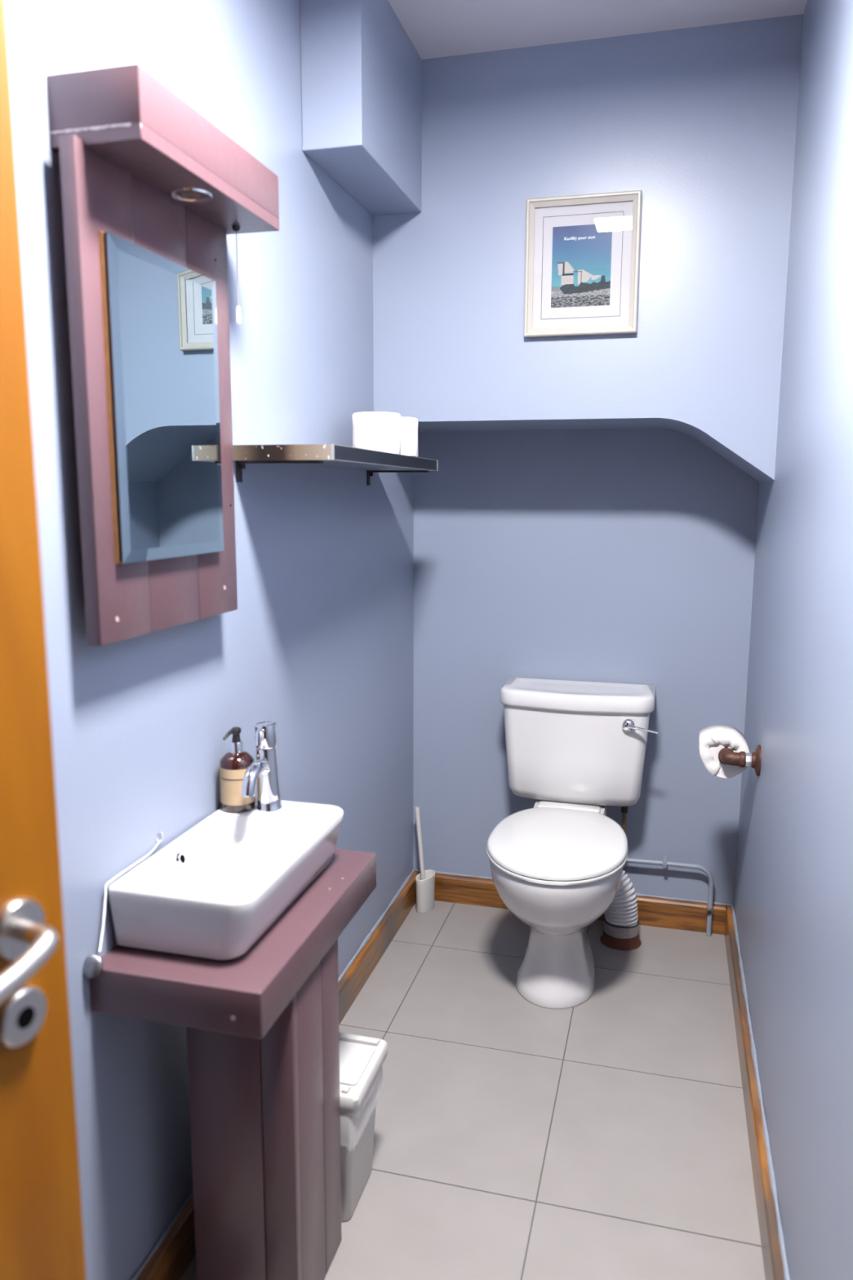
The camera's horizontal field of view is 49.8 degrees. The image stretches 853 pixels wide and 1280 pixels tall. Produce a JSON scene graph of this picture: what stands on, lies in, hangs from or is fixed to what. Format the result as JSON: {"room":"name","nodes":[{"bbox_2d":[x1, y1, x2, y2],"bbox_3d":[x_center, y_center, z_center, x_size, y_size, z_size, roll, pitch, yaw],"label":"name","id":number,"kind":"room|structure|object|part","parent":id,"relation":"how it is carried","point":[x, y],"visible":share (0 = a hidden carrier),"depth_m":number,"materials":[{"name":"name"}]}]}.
{"room":"bathroom","nodes":[
{"label":"bathroom","id":0,"kind":"room"},
{"bbox_2d":[5,0,413,1279],"bbox_3d":[-0.430,-0.145,1.564,0.100,2.502,2.883,3,9,15],"label":"wall","id":1,"kind":"structure","parent":0,"point":[317,644],"depth_m":1.61,"materials":[{"name":"blue paint"}]},
{"bbox_2d":[46,63,279,645],"bbox_3d":[-0.357,-0.372,1.354,0.128,0.706,0.425,3,9,15],"label":"mirror panel","id":2,"kind":"object","parent":1,"relation":"attached to","point":[153,192],"visible":1,"depth_m":1.26,"materials":[{"name":"paint"}]},
{"bbox_2d":[98,231,223,564],"bbox_3d":[-0.374,-0.333,1.337,0.014,0.422,0.290,3,9,15],"label":"mirror","id":3,"kind":"object","parent":2,"relation":"attached to","point":[158,348],"depth_m":1.29,"materials":[{"name":"mirror"}]},
{"bbox_3d":[-0.354,-0.648,1.318,0.128,0.018,0.409,3,9,15],"label":"canopy board","id":4,"kind":"part","parent":2,"relation":"part of","materials":[{"name":"paint"}]},
{"bbox_2d":[169,187,213,203],"bbox_3d":[-0.337,-0.638,1.318,0.060,0.004,0.060,2,9,10],"label":"recessed light","id":5,"kind":"object","parent":2,"relation":"on","point":[177,195],"depth_m":1.32,"materials":[{"name":"silver metal"}]},
{"bbox_2d":[231,225,240,323],"bbox_3d":[-0.306,-0.591,1.486,0.014,0.150,0.014,3,9,15],"label":"pull cord","id":6,"kind":"object","parent":2,"relation":"hanging from","point":[236,228],"visible":1,"depth_m":1.49,"materials":[{"name":"white plastic"}]},
{"bbox_3d":[-0.306,-0.599,1.484,0.002,0.125,0.003,3,9,15],"label":"cord","id":7,"kind":"part","parent":6,"relation":"part of","materials":[{"name":"white fabric"}]},
{"bbox_2d":[130,869,419,1279],"bbox_3d":[-0.376,0.998,1.731,0.026,0.094,2.682,3,9,15],"label":"baseboard","id":8,"kind":"structure","parent":1,"relation":"attached to","point":[169,1259],"depth_m":2.32,"materials":[{"name":"brown wood"}]},
{"bbox_2d":[232,444,438,485],"bbox_3d":[-0.151,-0.374,2.009,0.196,0.065,0.820,3,9,15],"label":"wall shelf","id":9,"kind":"object","parent":1,"relation":"attached to","point":[324,455],"visible":0.98,"depth_m":1.67,"materials":[{"name":"metal"}]},
{"bbox_3d":[-0.256,-0.330,1.616,0.195,0.027,0.002,3,9,15],"label":"plate","id":10,"kind":"part","parent":9,"relation":"part of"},
{"bbox_2d":[351,411,400,454],"bbox_3d":[-0.113,-0.466,2.086,0.113,0.093,0.110,3,9,15],"label":"toilet roll","id":11,"kind":"object","parent":9,"relation":"on","point":[379,431],"visible":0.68,"depth_m":2.04,"materials":[{"name":"white paper"}]},
{"bbox_2d":[400,417,417,457],"bbox_3d":[-0.071,-0.484,2.200,0.106,0.092,0.103,3,9,15],"label":"toilet roll","id":12,"kind":"object","parent":9,"relation":"on","point":[409,425],"visible":0.32,"depth_m":2.16,"materials":[{"name":"white paper"}]},
{"bbox_2d":[299,0,422,215],"bbox_3d":[-0.133,-1.212,2.064,0.129,0.352,0.466,3,9,15],"label":"boxed-in bulkhead","id":13,"kind":"object","parent":1,"relation":"attached to","point":[362,70],"depth_m":1.91,"materials":[{"name":"blue paint"}]},
{"bbox_2d":[180,900,765,1279],"bbox_3d":[0.068,1.108,1.510,1.200,0.050,3.115,3,9,15],"label":"floor","id":14,"kind":"structure","parent":0,"point":[605,1136],"depth_m":1.95,"materials":[{"name":"grey tile"}]},
{"bbox_2d":[89,848,376,1279],"bbox_3d":[-0.286,0.747,1.550,0.264,0.647,0.505,3,9,15],"label":"stand","id":15,"kind":"object","parent":14,"relation":"on","point":[261,1024],"visible":0.88,"depth_m":1.41,"materials":[{"name":"paint"}]},
{"bbox_2d":[107,797,343,959],"bbox_3d":[-0.301,0.375,1.497,0.222,0.096,0.418,3,9,15],"label":"basin","id":16,"kind":"object","parent":15,"relation":"on","point":[212,892],"visible":0.94,"depth_m":1.46,"materials":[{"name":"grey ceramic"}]},
{"bbox_2d":[82,831,163,977],"bbox_3d":[-0.442,0.387,1.370,0.030,0.138,0.216,3,9,15],"label":"chain","id":17,"kind":"object","parent":16,"relation":"attached to","point":[93,964],"visible":1,"depth_m":1.28,"materials":[{"name":"silver metal"}]},
{"bbox_3d":[-0.445,0.380,1.381,0.007,0.097,0.184,2,9,12],"label":"chain","id":18,"kind":"part","parent":17,"relation":"part of","materials":[{"name":"grey"}]},
{"bbox_2d":[219,726,255,813],"bbox_3d":[-0.338,0.228,1.637,0.062,0.149,0.062,-5,10,-29],"label":"soap bottle","id":19,"kind":"object","parent":16,"relation":"on","point":[233,765],"visible":0.94,"depth_m":1.62,"materials":[{"name":"brown plastic"}]},
{"bbox_2d":[241,720,282,812],"bbox_3d":[-0.291,0.230,1.603,0.047,0.157,0.114,3,9,15],"label":"mixer tap","id":20,"kind":"object","parent":16,"relation":"on","point":[264,771],"visible":1,"depth_m":1.62,"materials":[{"name":"silver metal"}]},
{"bbox_3d":[-0.295,0.236,1.593,0.025,0.053,0.090,3,9,15],"label":"spout","id":21,"kind":"part","parent":20,"relation":"part of","materials":[{"name":"silver metal"}]},
{"bbox_2d":[338,1032,387,1221],"bbox_3d":[-0.188,0.911,1.744,0.187,0.261,0.188,3,9,15],"label":"waste bin","id":22,"kind":"object","parent":14,"relation":"on","point":[362,1058],"visible":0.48,"depth_m":1.69,"materials":[{"name":"grey plastic"}]},
{"bbox_3d":[-0.187,0.804,1.727,0.187,0.029,0.188,3,9,15],"label":"lid","id":23,"kind":"part","parent":22,"relation":"part of","materials":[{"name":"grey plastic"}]},
{"bbox_2d":[414,806,435,912],"bbox_3d":[-0.010,0.693,2.893,0.069,0.329,0.069,3,9,15],"label":"toilet brush","id":24,"kind":"object","parent":14,"relation":"on","point":[424,880],"visible":1,"depth_m":2.89,"materials":[{"name":"grey plastic"}]},
{"bbox_3d":[-0.019,0.677,2.900,0.015,0.300,0.057,-5,11,-30],"label":"handle","id":25,"kind":"part","parent":24,"relation":"part of","materials":[{"name":"grey plastic"}]},
{"bbox_2d":[486,676,657,1008],"bbox_3d":[0.383,0.545,2.494,0.451,0.750,0.692,3,9,15],"label":"toilet","id":26,"kind":"object","parent":14,"relation":"on","point":[576,748],"visible":1,"depth_m":2.53,"materials":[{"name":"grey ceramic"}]},
{"bbox_3d":[0.343,0.536,2.396,0.359,0.012,0.486,3,9,15],"label":"seat","id":27,"kind":"part","parent":26,"relation":"part of","materials":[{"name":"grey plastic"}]},
{"bbox_3d":[0.343,0.521,2.394,0.356,0.017,0.488,3,9,15],"label":"lid","id":28,"kind":"part","parent":26,"relation":"part of","materials":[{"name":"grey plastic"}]},
{"bbox_2d":[533,800,608,816],"bbox_3d":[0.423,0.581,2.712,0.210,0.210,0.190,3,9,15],"label":"toilet seat hinge","id":29,"kind":"object","parent":26,"relation":"attached to","point":[602,809],"depth_m":2.62,"materials":[{"name":"white plastic"}]},
{"bbox_3d":[0.438,0.162,2.664,0.438,0.046,0.223,3,9,15],"label":"cistern lid","id":30,"kind":"part","parent":26,"relation":"part of","materials":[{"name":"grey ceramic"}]},
{"bbox_2d":[600,870,641,951],"bbox_3d":[0.561,0.771,2.702,0.148,0.240,0.123,3,9,15],"label":"connector","id":31,"kind":"object","parent":26,"relation":"attached to","point":[621,922],"visible":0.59,"depth_m":2.66,"materials":[{"name":"grey plastic"}]},
{"bbox_2d":[621,806,627,832],"bbox_3d":[0.588,0.577,2.732,0.019,0.205,0.075,3,9,15],"label":"pipe","id":32,"kind":"object","parent":26,"relation":"attached to","point":[624,809],"visible":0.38,"depth_m":2.69,"materials":[{"name":"orange metal"}]},
{"bbox_3d":[0.559,0.237,2.545,0.035,0.035,0.016,3,9,15],"label":"flush lever","id":33,"kind":"part","parent":26,"relation":"part of","materials":[{"name":"silver metal"}]},
{"bbox_3d":[0.596,0.245,2.528,0.082,0.024,0.018,3,9,15],"label":"lever arm","id":34,"kind":"part","parent":26,"relation":"part of","materials":[{"name":"silver metal"}]},
{"bbox_2d":[413,428,759,905],"bbox_3d":[0.457,-0.333,2.754,1.000,2.502,0.100,3,9,15],"label":"wall","id":35,"kind":"structure","parent":0,"point":[624,556],"depth_m":2.74,"materials":[{"name":"blue paint"}]},
{"bbox_2d":[415,868,730,934],"bbox_3d":[0.437,0.816,2.880,0.980,0.094,0.026,3,9,15],"label":"baseboard","id":36,"kind":"structure","parent":35,"relation":"attached to","point":[659,911],"depth_m":2.81,"materials":[{"name":"brown wood"}]},
{"bbox_2d":[626,855,714,936],"bbox_3d":[0.671,0.765,2.797,0.389,0.223,0.050,3,10,17],"label":"pipe","id":37,"kind":"object","parent":35,"relation":"attached to","point":[664,863],"visible":0.91,"depth_m":2.74,"materials":[{"name":"metal"}]},
{"bbox_2d":[373,13,803,481],"bbox_3d":[0.396,-0.932,2.417,1.000,1.012,0.392,3,9,15],"label":"wall","id":38,"kind":"structure","parent":0,"point":[701,121],"depth_m":2.19,"materials":[{"name":"blue paint"}]},
{"bbox_2d":[523,190,642,337],"bbox_3d":[0.373,-0.900,2.210,0.271,0.319,0.022,3,9,15],"label":"framed picture","id":39,"kind":"object","parent":38,"relation":"attached to","point":[582,254],"visible":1,"depth_m":2.21,"materials":[{"name":"beige paint"}]},
{"bbox_2d":[551,222,612,307],"bbox_3d":[0.373,-0.901,2.212,0.142,0.187,0.001,3,9,15],"label":"print","id":40,"kind":"object","parent":39,"relation":"attached to","point":[581,253],"depth_m":2.21,"materials":[{"name":"blue paper"}]},
{"bbox_2d":[387,0,807,59],"bbox_3d":[0.106,-1.306,1.235,1.200,0.100,2.883,3,9,15],"label":"ceiling","id":41,"kind":"structure","parent":0,"point":[436,28],"depth_m":2.04,"materials":[{"name":"grey paint"}]},
{"bbox_2d":[733,0,852,1279],"bbox_3d":[0.633,-0.096,1.287,0.100,2.502,2.883,3,9,15],"label":"wall","id":42,"kind":"structure","parent":0,"point":[793,899],"depth_m":1.54,"materials":[{"name":"blue paint"}]},
{"bbox_2d":[718,744,761,776],"bbox_3d":[0.780,0.281,2.302,0.094,0.076,0.206,3,9,15],"label":"holder","id":43,"kind":"object","parent":42,"relation":"attached to","point":[727,756],"visible":0.98,"depth_m":2.23,"materials":[{"name":"metal"}]},
{"bbox_2d":[697,724,750,778],"bbox_3d":[0.752,0.282,2.326,0.121,0.114,0.103,3,9,15],"label":"toilet roll","id":44,"kind":"object","parent":43,"relation":"hanging from","point":[712,739],"visible":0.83,"depth_m":2.29,"materials":[{"name":"white paper"}]},
{"bbox_2d":[724,905,791,1279],"bbox_3d":[0.571,1.041,1.486,0.026,0.094,2.682,3,9,15],"label":"baseboard","id":45,"kind":"structure","parent":42,"relation":"attached to","point":[775,1264],"depth_m":1.82,"materials":[{"name":"brown wood"}]},
{"bbox_3d":[-0.253,0.117,0.101,1.000,2.352,0.100,3,9,15],"label":"wall","id":46,"kind":"structure","parent":0,"visible":0},
{"bbox_2d":[0,0,86,1279],"bbox_3d":[-0.470,0.219,0.547,0.095,1.994,0.660,4,10,24],"label":"door","id":47,"kind":"structure","parent":46,"relation":"in","point":[42,1228],"depth_m":0.81,"materials":[{"name":"orange wood"}]},
{"bbox_3d":[-0.351,0.277,0.746,0.047,0.045,0.135,3,9,15],"label":"lever","id":48,"kind":"part","parent":47,"relation":"part of","materials":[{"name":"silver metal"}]}
]}

